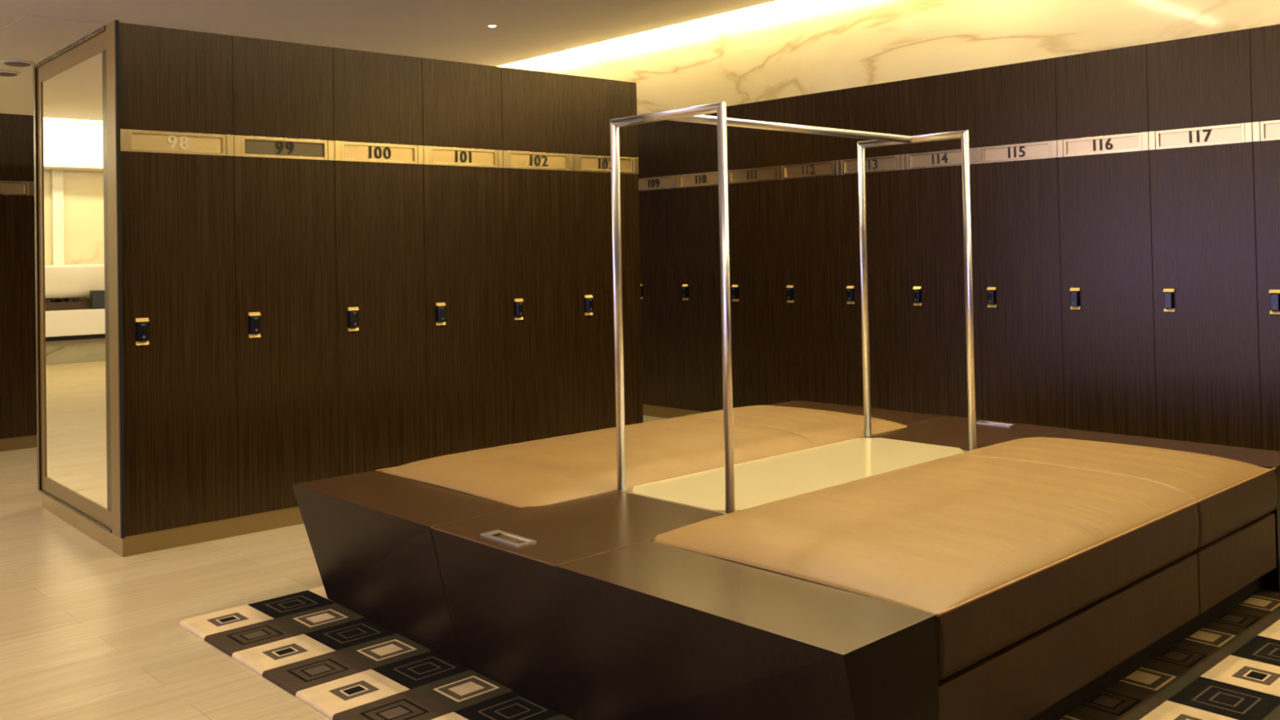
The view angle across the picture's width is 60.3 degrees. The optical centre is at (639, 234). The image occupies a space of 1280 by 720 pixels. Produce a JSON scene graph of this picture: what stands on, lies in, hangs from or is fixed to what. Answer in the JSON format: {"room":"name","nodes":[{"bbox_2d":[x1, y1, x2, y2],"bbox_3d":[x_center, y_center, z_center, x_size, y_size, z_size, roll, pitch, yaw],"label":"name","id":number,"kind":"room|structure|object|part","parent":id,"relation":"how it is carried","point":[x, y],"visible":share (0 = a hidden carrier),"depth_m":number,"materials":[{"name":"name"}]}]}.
{"room":"changing room","nodes":[
{"label":"changing room","id":0,"kind":"room"},
{"bbox_2d":[0,415,666,719],"bbox_3d":[-2.525,1.435,3.886,11.600,0.120,23.200,0,-1,-43],"label":"floor","id":1,"kind":"structure","parent":0,"point":[88,631],"depth_m":3.96,"materials":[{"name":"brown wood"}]},
{"bbox_2d":[0,435,36,451],"bbox_3d":[-4.197,1.438,8.008,1.492,0.087,0.592,0,-1,-43],"label":"baseboard","id":2,"kind":"structure","parent":1,"relation":"on","point":[25,442],"depth_m":7.55,"materials":[{"name":"beige wood"}]},
{"bbox_2d":[0,113,35,439],"bbox_3d":[-4.579,0.289,7.684,0.495,2.212,0.603,0,-1,-43],"label":"locker","id":3,"kind":"object","parent":2,"relation":"on","point":[17,336],"visible":1,"depth_m":7.56,"materials":[{"name":"brown wood"}]},
{"bbox_3d":[-4.399,-0.314,7.488,0.392,0.068,0.010,0,-1,-43],"label":"number panel","id":4,"kind":"part","parent":3,"relation":"part of","materials":[{"name":"brown"}]},
{"bbox_3d":[-4.401,-0.595,7.489,0.495,0.459,0.020,0,-1,-43],"label":"panel","id":5,"kind":"part","parent":3,"relation":"part of","materials":[{"name":"brown wood"}]},
{"bbox_3d":[-4.394,-0.315,7.483,0.495,0.097,0.024,0,-1,-43],"label":"number frame","id":6,"kind":"part","parent":3,"relation":"part of","materials":[{"name":"beige metal"}]},
{"bbox_2d":[32,115,36,435],"bbox_3d":[-4.207,0.287,8.014,0.495,2.212,0.628,0,-1,-43],"label":"locker","id":7,"kind":"object","parent":2,"relation":"on","point":[33,115],"visible":0.16,"depth_m":7.64,"materials":[{"name":"brown wood"}]},
{"bbox_3d":[-4.037,-0.597,7.829,0.495,0.459,0.020,0,-1,-43],"label":"panel","id":8,"kind":"part","parent":7,"relation":"part of","materials":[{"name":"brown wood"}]},
{"bbox_3d":[-4.014,0.560,7.808,0.495,1.653,0.020,0,-1,-43],"label":"door","id":9,"kind":"part","parent":7,"relation":"part of","materials":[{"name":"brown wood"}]},
{"bbox_2d":[42,493,303,557],"bbox_3d":[-1.552,1.353,6.204,2.957,0.087,1.338,0,-1,-42],"label":"baseboard","id":10,"kind":"structure","parent":1,"relation":"on","point":[153,541],"depth_m":5.00,"materials":[{"name":"beige wood"}]},
{"bbox_2d":[119,22,238,536],"bbox_3d":[-2.264,0.198,5.152,0.495,2.212,0.715,0,-1,-42],"label":"locker","id":11,"kind":"object","parent":10,"relation":"on","point":[176,120],"visible":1,"depth_m":4.90,"materials":[{"name":"brown wood"}]},
{"bbox_3d":[-2.159,0.422,4.785,0.053,0.117,0.019,0,-1,-42],"label":"lock plate","id":12,"kind":"part","parent":11,"relation":"part of","materials":[{"name":"black metal"}]},
{"bbox_3d":[-2.071,-0.687,4.929,0.495,0.459,0.020,0,-1,-42],"label":"panel","id":13,"kind":"part","parent":11,"relation":"part of","materials":[{"name":"brown wood"}]},
{"bbox_3d":[-2.064,-0.407,4.923,0.495,0.097,0.024,0,-1,-42],"label":"number frame","id":14,"kind":"part","parent":11,"relation":"part of","materials":[{"name":"beige"}]},
{"bbox_3d":[-2.068,-0.406,4.928,0.392,0.068,0.010,0,-1,-42],"label":"number panel","id":15,"kind":"part","parent":11,"relation":"part of","materials":[{"name":"brown metal"}]},
{"bbox_2d":[231,35,338,516],"bbox_3d":[-1.891,0.196,5.481,0.495,2.212,0.715,0,-1,-42],"label":"locker","id":16,"kind":"object","parent":10,"relation":"on","point":[283,113],"visible":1,"depth_m":5.22,"materials":[{"name":"brown wood"}]},
{"bbox_3d":[-1.787,0.420,5.115,0.053,0.117,0.019,0,-1,-42],"label":"lock plate","id":17,"kind":"part","parent":16,"relation":"part of","materials":[{"name":"black metal"}]},
{"bbox_3d":[-1.698,-0.689,5.259,0.495,0.459,0.020,0,-1,-42],"label":"panel","id":18,"kind":"part","parent":16,"relation":"part of","materials":[{"name":"brown wood"}]},
{"bbox_3d":[-1.691,-0.409,5.252,0.495,0.097,0.024,0,-1,-42],"label":"number frame","id":19,"kind":"part","parent":16,"relation":"part of","materials":[{"name":"beige"}]},
{"bbox_3d":[-1.696,-0.408,5.258,0.392,0.068,0.010,0,-1,-42],"label":"number panel","id":20,"kind":"part","parent":16,"relation":"part of","materials":[{"name":"brown"}]},
{"bbox_2d":[332,47,428,476],"bbox_3d":[-1.519,0.195,5.811,0.495,2.212,0.715,0,-1,-42],"label":"locker","id":21,"kind":"object","parent":10,"relation":"on","point":[379,161],"visible":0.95,"depth_m":5.56,"materials":[{"name":"brown wood"}]},
{"bbox_3d":[-1.415,0.418,5.444,0.053,0.117,0.019,0,-1,-42],"label":"lock plate","id":22,"kind":"part","parent":21,"relation":"part of","materials":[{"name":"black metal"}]},
{"bbox_3d":[-1.326,-0.690,5.588,0.495,0.459,0.020,0,-1,-42],"label":"panel","id":23,"kind":"part","parent":21,"relation":"part of","materials":[{"name":"brown wood"}]},
{"bbox_3d":[-1.319,-0.411,5.582,0.495,0.097,0.024,0,-1,-42],"label":"number frame","id":24,"kind":"part","parent":21,"relation":"part of","materials":[{"name":"beige"}]},
{"bbox_3d":[-1.324,-0.409,5.587,0.392,0.068,0.010,0,-1,-41],"label":"number panel","id":25,"kind":"part","parent":21,"relation":"part of","materials":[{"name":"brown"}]},
{"bbox_2d":[421,57,507,458],"bbox_3d":[-1.147,0.193,6.141,0.495,2.212,0.715,0,-1,-42],"label":"locker","id":26,"kind":"object","parent":10,"relation":"on","point":[462,108],"visible":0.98,"depth_m":5.89,"materials":[{"name":"brown wood"}]},
{"bbox_3d":[-1.042,0.417,5.774,0.053,0.117,0.019,0,-1,-42],"label":"lock plate","id":27,"kind":"part","parent":26,"relation":"part of","materials":[{"name":"black metal"}]},
{"bbox_3d":[-0.954,-0.692,5.918,0.495,0.459,0.020,0,-1,-42],"label":"panel","id":28,"kind":"part","parent":26,"relation":"part of","materials":[{"name":"brown wood"}]},
{"bbox_3d":[-0.947,-0.412,5.911,0.495,0.097,0.024,0,-1,-42],"label":"number frame","id":29,"kind":"part","parent":26,"relation":"part of","materials":[{"name":"beige"}]},
{"bbox_3d":[-0.951,-0.411,5.917,0.392,0.068,0.010,0,-1,-41],"label":"number panel","id":30,"kind":"part","parent":26,"relation":"part of","materials":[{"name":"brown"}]},
{"bbox_2d":[501,66,578,444],"bbox_3d":[-0.774,0.191,6.470,0.495,2.212,0.715,0,-1,-42],"label":"locker","id":31,"kind":"object","parent":10,"relation":"on","point":[538,146],"visible":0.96,"depth_m":6.22,"materials":[{"name":"brown wood"}]},
{"bbox_3d":[-0.670,0.415,6.104,0.053,0.117,0.019,0,-1,-42],"label":"lock plate","id":32,"kind":"part","parent":31,"relation":"part of","materials":[{"name":"black metal"}]},
{"bbox_3d":[-0.581,-0.694,6.247,0.495,0.459,0.020,0,-1,-42],"label":"panel","id":33,"kind":"part","parent":31,"relation":"part of","materials":[{"name":"brown wood"}]},
{"bbox_3d":[-0.579,-0.413,6.246,0.392,0.068,0.010,0,-1,-41],"label":"number panel","id":34,"kind":"part","parent":31,"relation":"part of","materials":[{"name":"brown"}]},
{"bbox_3d":[-0.574,-0.414,6.241,0.495,0.097,0.024,0,-1,-42],"label":"number frame","id":35,"kind":"part","parent":31,"relation":"part of","materials":[{"name":"beige"}]},
{"bbox_2d":[572,75,643,432],"bbox_3d":[-0.402,0.189,6.800,0.495,2.212,0.715,0,-1,-42],"label":"locker","id":36,"kind":"object","parent":10,"relation":"on","point":[596,101],"visible":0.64,"depth_m":6.53,"materials":[{"name":"brown wood"}]},
{"bbox_3d":[-0.298,0.413,6.433,0.053,0.117,0.019,0,-1,-42],"label":"lock plate","id":37,"kind":"part","parent":36,"relation":"part of","materials":[{"name":"black metal"}]},
{"bbox_3d":[-0.209,-0.696,6.577,0.495,0.459,0.020,0,-1,-42],"label":"panel","id":38,"kind":"part","parent":36,"relation":"part of","materials":[{"name":"brown wood"}]},
{"bbox_3d":[-0.202,-0.416,6.570,0.495,0.097,0.024,0,-1,-42],"label":"number frame","id":39,"kind":"part","parent":36,"relation":"part of","materials":[{"name":"beige"}]},
{"bbox_3d":[-0.207,-0.415,6.575,0.392,0.068,0.010,0,-1,-41],"label":"number panel","id":40,"kind":"part","parent":36,"relation":"part of","materials":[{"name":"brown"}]},
{"bbox_3d":[-1.798,0.212,6.502,2.983,2.212,0.686,0,-1,-42],"label":"wall partition","id":41,"kind":"structure","parent":10,"relation":"on","visible":0},
{"bbox_2d":[32,19,124,538],"bbox_3d":[-2.690,0.206,5.243,0.020,2.219,1.395,0,-1,-42],"label":"framed mirror","id":42,"kind":"object","parent":41,"relation":"attached to","point":[77,139],"visible":1,"depth_m":5.17,"materials":[{"name":"brown mirror"}]},
{"bbox_3d":[-2.715,-0.843,5.273,0.010,0.082,1.143,0,-1,-42],"label":"rail","id":43,"kind":"part","parent":42,"relation":"part of","materials":[{"name":"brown metal"}]},
{"bbox_2d":[41,51,106,508],"bbox_3d":[-2.716,0.215,5.284,0.005,2.032,1.069,0,-1,-41],"label":"mirror glass","id":44,"kind":"object","parent":42,"relation":"on","point":[73,167],"depth_m":5.25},
{"bbox_3d":[-2.672,1.267,5.236,0.010,0.074,1.143,0,-1,-42],"label":"rail","id":45,"kind":"part","parent":42,"relation":"part of","materials":[{"name":"beige wood"}]},
{"bbox_2d":[178,586,1279,719],"bbox_3d":[0.985,1.293,3.646,3.536,0.013,3.811,0,-1,-43],"label":"rug","id":46,"kind":"object","parent":1,"relation":"on","point":[341,663],"visible":0.12,"depth_m":3.28,"materials":[{"name":"multicoloured carpet"}]},
{"bbox_2d":[291,400,1279,719],"bbox_3d":[0.628,1.053,4.043,2.865,0.494,2.433,0,-1,-43],"label":"bench","id":47,"kind":"object","parent":46,"relation":"on","point":[904,571],"visible":0.98,"depth_m":3.11,"materials":[{"name":"brown wood"}]},
{"bbox_3d":[-0.376,0.863,3.136,0.062,0.004,0.184,0,-1,-43],"label":"socket plate","id":48,"kind":"part","parent":47,"relation":"part of","materials":[{"name":"silver metal"}]},
{"bbox_3d":[-0.300,0.869,3.184,0.336,0.011,0.601,0,-1,-43],"label":"edge trim","id":49,"kind":"part","parent":47,"relation":"part of","materials":[{"name":"brown wood"}]},
{"bbox_2d":[381,404,906,507],"bbox_3d":[0.122,0.927,4.585,2.186,0.203,0.958,0,-1,-43],"label":"cushion","id":50,"kind":"object","parent":47,"relation":"on","point":[545,473],"depth_m":4.18,"materials":[{"name":"beige leather"}]},
{"bbox_2d":[609,102,977,513],"bbox_3d":[0.612,0.228,4.056,1.446,1.261,0.527,0,-1,-43],"label":"rail","id":51,"kind":"object","parent":47,"relation":"on","point":[695,113],"visible":0.94,"depth_m":3.75,"materials":[{"name":"silver metal"}]},
{"bbox_3d":[-0.075,0.236,3.755,0.030,1.261,0.030,0,-1,-43],"label":"post","id":52,"kind":"part","parent":51,"relation":"part of","materials":[{"name":"silver metal"}]},
{"bbox_3d":[0.264,0.223,3.392,0.030,1.261,0.030,0,-1,-43],"label":"post","id":53,"kind":"part","parent":51,"relation":"part of","materials":[{"name":"silver metal"}]},
{"bbox_3d":[0.961,0.232,4.721,0.030,1.261,0.030,0,-1,-43],"label":"post","id":54,"kind":"part","parent":51,"relation":"part of","materials":[{"name":"silver metal"}]},
{"bbox_3d":[1.300,0.219,4.358,0.030,1.261,0.030,0,-1,-43],"label":"post","id":55,"kind":"part","parent":51,"relation":"part of","materials":[{"name":"silver metal"}]},
{"bbox_2d":[618,437,968,514],"bbox_3d":[0.625,0.880,4.046,1.438,0.030,0.530,0,-1,-43],"label":"tray","id":56,"kind":"object","parent":47,"relation":"on","point":[763,478],"depth_m":3.98,"materials":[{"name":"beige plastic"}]},
{"bbox_2d":[653,437,1277,679],"bbox_3d":[1.128,0.888,3.506,2.186,0.203,0.958,0,-1,-43],"label":"cushion","id":57,"kind":"object","parent":47,"relation":"on","point":[1006,544],"depth_m":3.05,"materials":[{"name":"beige leather"}]},
{"bbox_3d":[1.548,0.862,4.908,0.336,0.011,0.601,0,-1,-43],"label":"edge trim","id":58,"kind":"part","parent":47,"relation":"part of","materials":[{"name":"brown wood"}]},
{"bbox_3d":[1.602,0.856,4.981,0.062,0.004,0.184,0,-1,-43],"label":"socket plate","id":59,"kind":"part","parent":47,"relation":"part of","materials":[{"name":"silver metal"}]},
{"bbox_3d":[1.178,1.088,2.933,1.477,0.192,0.046,0,-1,-43],"label":"panel","id":60,"kind":"part","parent":47,"relation":"part of","materials":[{"name":"brown leather"}]},
{"bbox_3d":[1.979,1.085,3.680,0.705,0.192,0.046,0,-1,-43],"label":"panel","id":61,"kind":"part","parent":47,"relation":"part of","materials":[{"name":"brown leather"}]},
{"bbox_2d":[0,0,777,115],"bbox_3d":[-2.727,-1.728,3.811,11.220,0.050,23.200,0,-1,-43],"label":"ceiling","id":62,"kind":"structure","parent":0,"point":[450,30],"depth_m":8.50,"materials":[{"name":"white paint"}]},
{"bbox_2d":[0,70,21,76],"bbox_3d":[-5.963,-1.508,10.361,0.260,0.030,0.260,0,-1,-43],"label":"ceiling vent","id":63,"kind":"object","parent":62,"relation":"in","point":[2,73],"visible":1,"depth_m":10.32,"materials":[{"name":"beige paint"}]},
{"bbox_2d":[0,59,35,66],"bbox_3d":[-5.564,-1.525,9.859,0.280,0.030,0.280,0,-1,-43],"label":"ceiling vent","id":64,"kind":"object","parent":62,"relation":"in","point":[15,63],"visible":0.99,"depth_m":9.79,"materials":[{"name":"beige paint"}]},
{"bbox_2d":[5,14,106,35],"bbox_3d":[-4.430,-1.586,8.408,0.600,0.004,0.550,0,-1,-43],"label":"ceiling hatch","id":65,"kind":"object","parent":62,"relation":"attached to","point":[27,22],"visible":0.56,"depth_m":8.38,"materials":[{"name":"white paint"}]},
{"bbox_2d":[486,24,497,27],"bbox_3d":[-1.168,-1.646,8.723,0.096,0.004,0.096,0,-1,-43],"label":"recessed light","id":66,"kind":"object","parent":62,"relation":"in","point":[488,25],"visible":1,"depth_m":8.71,"materials":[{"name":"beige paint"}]},
{"bbox_2d":[497,0,1279,115],"bbox_3d":[1.603,-0.390,7.802,0.210,3.500,23.200,0,-1,-43],"label":"ceiling","id":67,"kind":"structure","parent":0,"point":[779,49],"depth_m":7.71,"materials":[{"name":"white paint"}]},
{"bbox_2d":[643,404,706,418],"bbox_3d":[1.862,1.298,6.998,0.514,0.087,5.966,0,-1,-43],"label":"baseboard","id":68,"kind":"structure","parent":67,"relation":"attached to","point":[648,410],"depth_m":8.39,"materials":[{"name":"brown wood"}]},
{"bbox_2d":[637,120,680,408],"bbox_3d":[0.289,0.207,8.631,0.548,2.212,0.495,0,-1,-43],"label":"locker","id":69,"kind":"object","parent":68,"relation":"on","point":[657,197],"visible":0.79,"depth_m":8.42,"materials":[{"name":"brown wood"}]},
{"bbox_3d":[0.110,-0.388,8.484,0.010,0.068,0.392,0,-1,-43],"label":"number panel","id":70,"kind":"part","parent":69,"relation":"part of","materials":[{"name":"brown metal"}]},
{"bbox_3d":[0.101,-0.668,8.485,0.020,0.459,0.495,0,-1,-43],"label":"panel","id":71,"kind":"part","parent":69,"relation":"part of","materials":[{"name":"brown wood"}]},
{"bbox_3d":[0.105,-0.389,8.479,0.024,0.097,0.495,0,-1,-43],"label":"number frame","id":72,"kind":"part","parent":69,"relation":"part of","materials":[{"name":"beige"}]},
{"bbox_2d":[675,112,723,412],"bbox_3d":[0.630,0.194,8.270,0.548,2.212,0.495,0,-1,-43],"label":"locker","id":73,"kind":"object","parent":68,"relation":"on","point":[695,144],"visible":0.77,"depth_m":8.12,"materials":[{"name":"brown wood"}]},
{"bbox_3d":[0.337,0.432,8.212,0.019,0.117,0.053,0,-1,-43],"label":"lock plate","id":74,"kind":"part","parent":73,"relation":"part of","materials":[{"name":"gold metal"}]},
{"bbox_3d":[0.442,-0.681,8.124,0.020,0.459,0.495,0,-1,-43],"label":"panel","id":75,"kind":"part","parent":73,"relation":"part of","materials":[{"name":"brown wood"}]},
{"bbox_3d":[0.446,-0.402,8.118,0.024,0.097,0.495,0,-1,-43],"label":"number frame","id":76,"kind":"part","parent":73,"relation":"part of","materials":[{"name":"beige"}]},
{"bbox_3d":[0.452,-0.401,8.123,0.010,0.068,0.392,0,-1,-43],"label":"number panel","id":77,"kind":"part","parent":73,"relation":"part of","materials":[{"name":"brown"}]},
{"bbox_2d":[726,98,783,408],"bbox_3d":[0.972,0.181,7.909,0.548,2.212,0.495,0,-1,-43],"label":"locker","id":78,"kind":"object","parent":68,"relation":"on","point":[753,153],"visible":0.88,"depth_m":7.72,"materials":[{"name":"brown wood"}]},
{"bbox_3d":[0.678,0.418,7.850,0.019,0.117,0.053,0,-1,-43],"label":"lock plate","id":79,"kind":"part","parent":78,"relation":"part of","materials":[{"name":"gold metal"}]},
{"bbox_3d":[0.793,-0.414,7.761,0.010,0.068,0.392,0,-1,-43],"label":"number panel","id":80,"kind":"part","parent":78,"relation":"part of","materials":[{"name":"brown"}]},
{"bbox_3d":[0.784,-0.695,7.763,0.020,0.459,0.495,0,-1,-43],"label":"panel","id":81,"kind":"part","parent":78,"relation":"part of","materials":[{"name":"brown wood"}]},
{"bbox_3d":[0.788,-0.415,7.756,0.024,0.097,0.495,0,-1,-43],"label":"number frame","id":82,"kind":"part","parent":78,"relation":"part of","materials":[{"name":"beige"}]},
{"bbox_2d":[777,90,843,404],"bbox_3d":[1.313,0.168,7.548,0.548,2.212,0.495,0,-1,-43],"label":"locker","id":83,"kind":"object","parent":68,"relation":"on","point":[809,197],"visible":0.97,"depth_m":7.37,"materials":[{"name":"brown wood"}]},
{"bbox_3d":[1.020,0.405,7.489,0.019,0.117,0.053,0,-1,-43],"label":"lock plate","id":84,"kind":"part","parent":83,"relation":"part of","materials":[{"name":"black metal"}]},
{"bbox_3d":[1.125,-0.708,7.402,0.020,0.459,0.495,0,-1,-43],"label":"panel","id":85,"kind":"part","parent":83,"relation":"part of","materials":[{"name":"brown wood"}]},
{"bbox_3d":[1.129,-0.428,7.395,0.024,0.097,0.495,0,-1,-43],"label":"number frame","id":86,"kind":"part","parent":83,"relation":"part of","materials":[{"name":"beige"}]},
{"bbox_3d":[1.134,-0.427,7.400,0.010,0.068,0.392,0,-1,-43],"label":"number panel","id":87,"kind":"part","parent":83,"relation":"part of","materials":[{"name":"brown"}]},
{"bbox_2d":[835,80,909,412],"bbox_3d":[1.655,0.155,7.186,0.548,2.212,0.495,0,-1,-43],"label":"locker","id":88,"kind":"object","parent":68,"relation":"on","point":[876,108],"visible":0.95,"depth_m":7.00,"materials":[{"name":"brown wood"}]},
{"bbox_3d":[1.361,0.392,7.128,0.019,0.117,0.053,0,-1,-43],"label":"lock plate","id":89,"kind":"part","parent":88,"relation":"part of","materials":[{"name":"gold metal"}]},
{"bbox_3d":[1.466,-0.721,7.040,0.020,0.459,0.495,0,-1,-43],"label":"panel","id":90,"kind":"part","parent":88,"relation":"part of","materials":[{"name":"brown wood"}]},
{"bbox_3d":[1.471,-0.441,7.034,0.024,0.097,0.495,0,-1,-43],"label":"number frame","id":91,"kind":"part","parent":88,"relation":"part of","materials":[{"name":"beige"}]},
{"bbox_3d":[1.476,-0.440,7.039,0.010,0.068,0.392,0,-1,-43],"label":"number panel","id":92,"kind":"part","parent":88,"relation":"part of","materials":[{"name":"brown"}]},
{"bbox_2d":[901,69,982,419],"bbox_3d":[1.996,0.141,6.825,0.548,2.212,0.495,0,-1,-43],"label":"locker","id":93,"kind":"object","parent":68,"relation":"on","point":[941,103],"visible":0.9,"depth_m":6.67,"materials":[{"name":"brown wood"}]},
{"bbox_3d":[1.702,0.379,6.767,0.019,0.117,0.053,0,-1,-43],"label":"lock plate","id":94,"kind":"part","parent":93,"relation":"part of","materials":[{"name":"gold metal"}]},
{"bbox_3d":[1.817,-0.454,6.678,0.010,0.068,0.392,0,-1,-43],"label":"number panel","id":95,"kind":"part","parent":93,"relation":"part of","materials":[{"name":"white"}]},
{"bbox_3d":[1.808,-0.734,6.679,0.020,0.459,0.495,0,-1,-43],"label":"panel","id":96,"kind":"part","parent":93,"relation":"part of","materials":[{"name":"brown wood"}]},
{"bbox_3d":[1.812,-0.455,6.673,0.024,0.097,0.495,0,-1,-43],"label":"number frame","id":97,"kind":"part","parent":93,"relation":"part of","materials":[{"name":"beige"}]},
{"bbox_2d":[973,57,1065,428],"bbox_3d":[2.337,0.128,6.464,0.548,2.212,0.495,0,-1,-43],"label":"locker","id":98,"kind":"object","parent":68,"relation":"on","point":[1022,363],"visible":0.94,"depth_m":6.29,"materials":[{"name":"brown wood"}]},
{"bbox_3d":[2.044,0.366,6.405,0.019,0.117,0.053,0,-1,-43],"label":"lock plate","id":99,"kind":"part","parent":98,"relation":"part of","materials":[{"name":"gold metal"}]},
{"bbox_3d":[2.149,-0.748,6.318,0.020,0.459,0.495,0,-1,-43],"label":"panel","id":100,"kind":"part","parent":98,"relation":"part of","materials":[{"name":"brown wood"}]},
{"bbox_3d":[2.153,-0.468,6.312,0.024,0.097,0.495,0,-1,-43],"label":"number frame","id":101,"kind":"part","parent":98,"relation":"part of","materials":[{"name":"beige"}]},
{"bbox_3d":[2.159,-0.467,6.316,0.010,0.068,0.392,0,-1,-43],"label":"number panel","id":102,"kind":"part","parent":98,"relation":"part of","materials":[{"name":"white"}]},
{"bbox_2d":[1055,44,1157,438],"bbox_3d":[2.679,0.115,6.103,0.549,2.212,0.495,0,-1,-43],"label":"locker","id":103,"kind":"object","parent":68,"relation":"on","point":[1102,111],"visible":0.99,"depth_m":5.92,"materials":[{"name":"brown wood"}]},
{"bbox_3d":[2.385,0.352,6.044,0.019,0.117,0.053,0,-1,-43],"label":"lock plate","id":104,"kind":"part","parent":103,"relation":"part of","materials":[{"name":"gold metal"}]},
{"bbox_3d":[2.491,-0.761,5.957,0.020,0.459,0.495,0,-1,-43],"label":"panel","id":105,"kind":"part","parent":103,"relation":"part of","materials":[{"name":"brown wood"}]},
{"bbox_3d":[2.500,-0.480,5.955,0.010,0.068,0.392,0,-1,-43],"label":"number panel","id":106,"kind":"part","parent":103,"relation":"part of","materials":[{"name":"white"}]},
{"bbox_3d":[2.495,-0.481,5.950,0.024,0.097,0.495,0,-1,-43],"label":"number frame","id":107,"kind":"part","parent":103,"relation":"part of","materials":[{"name":"beige"}]},
{"bbox_2d":[1146,28,1262,448],"bbox_3d":[3.020,0.102,5.741,0.549,2.212,0.495,0,-1,-43],"label":"locker","id":108,"kind":"object","parent":68,"relation":"on","point":[1200,102],"visible":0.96,"depth_m":5.56,"materials":[{"name":"brown wood"}]},
{"bbox_3d":[2.727,0.339,5.683,0.019,0.117,0.053,0,-1,-43],"label":"lock plate","id":109,"kind":"part","parent":108,"relation":"part of","materials":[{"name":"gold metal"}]},
{"bbox_3d":[2.832,-0.774,5.595,0.020,0.459,0.495,0,-1,-43],"label":"panel","id":110,"kind":"part","parent":108,"relation":"part of","materials":[{"name":"brown wood"}]},
{"bbox_3d":[2.841,-0.493,5.594,0.010,0.068,0.392,0,-1,-43],"label":"number panel","id":111,"kind":"part","parent":108,"relation":"part of","materials":[{"name":"white"}]},
{"bbox_3d":[2.836,-0.494,5.589,0.024,0.097,0.495,0,-1,-43],"label":"number frame","id":112,"kind":"part","parent":108,"relation":"part of","materials":[{"name":"beige"}]},
{"bbox_2d":[1249,23,1279,451],"bbox_3d":[3.362,0.089,5.380,0.548,2.212,0.495,0,-1,-43],"label":"locker","id":113,"kind":"object","parent":68,"relation":"on","point":[1264,41],"visible":0.97,"depth_m":5.35,"materials":[{"name":"brown wood"}]},
{"bbox_3d":[3.173,-0.787,5.234,0.020,0.459,0.495,0,-1,-43],"label":"panel","id":114,"kind":"part","parent":113,"relation":"part of","materials":[{"name":"brown wood"}]},
{"bbox_3d":[3.178,-0.507,5.228,0.024,0.097,0.495,0,-1,-43],"label":"number frame","id":115,"kind":"part","parent":113,"relation":"part of","materials":[{"name":"beige"}]},
{"bbox_3d":[3.197,0.369,5.214,0.020,1.653,0.495,0,-1,-43],"label":"door","id":116,"kind":"part","parent":113,"relation":"part of","materials":[{"name":"brown wood"}]},
{"bbox_3d":[3.183,-0.506,5.233,0.010,0.068,0.392,0,-1,-43],"label":"number panel","id":117,"kind":"part","parent":113,"relation":"part of","materials":[{"name":"white"}]},
{"bbox_3d":[3.068,0.326,5.322,0.019,0.117,0.053,0,-1,-43],"label":"lock plate","id":118,"kind":"part","parent":113,"relation":"part of","materials":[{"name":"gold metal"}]}
]}

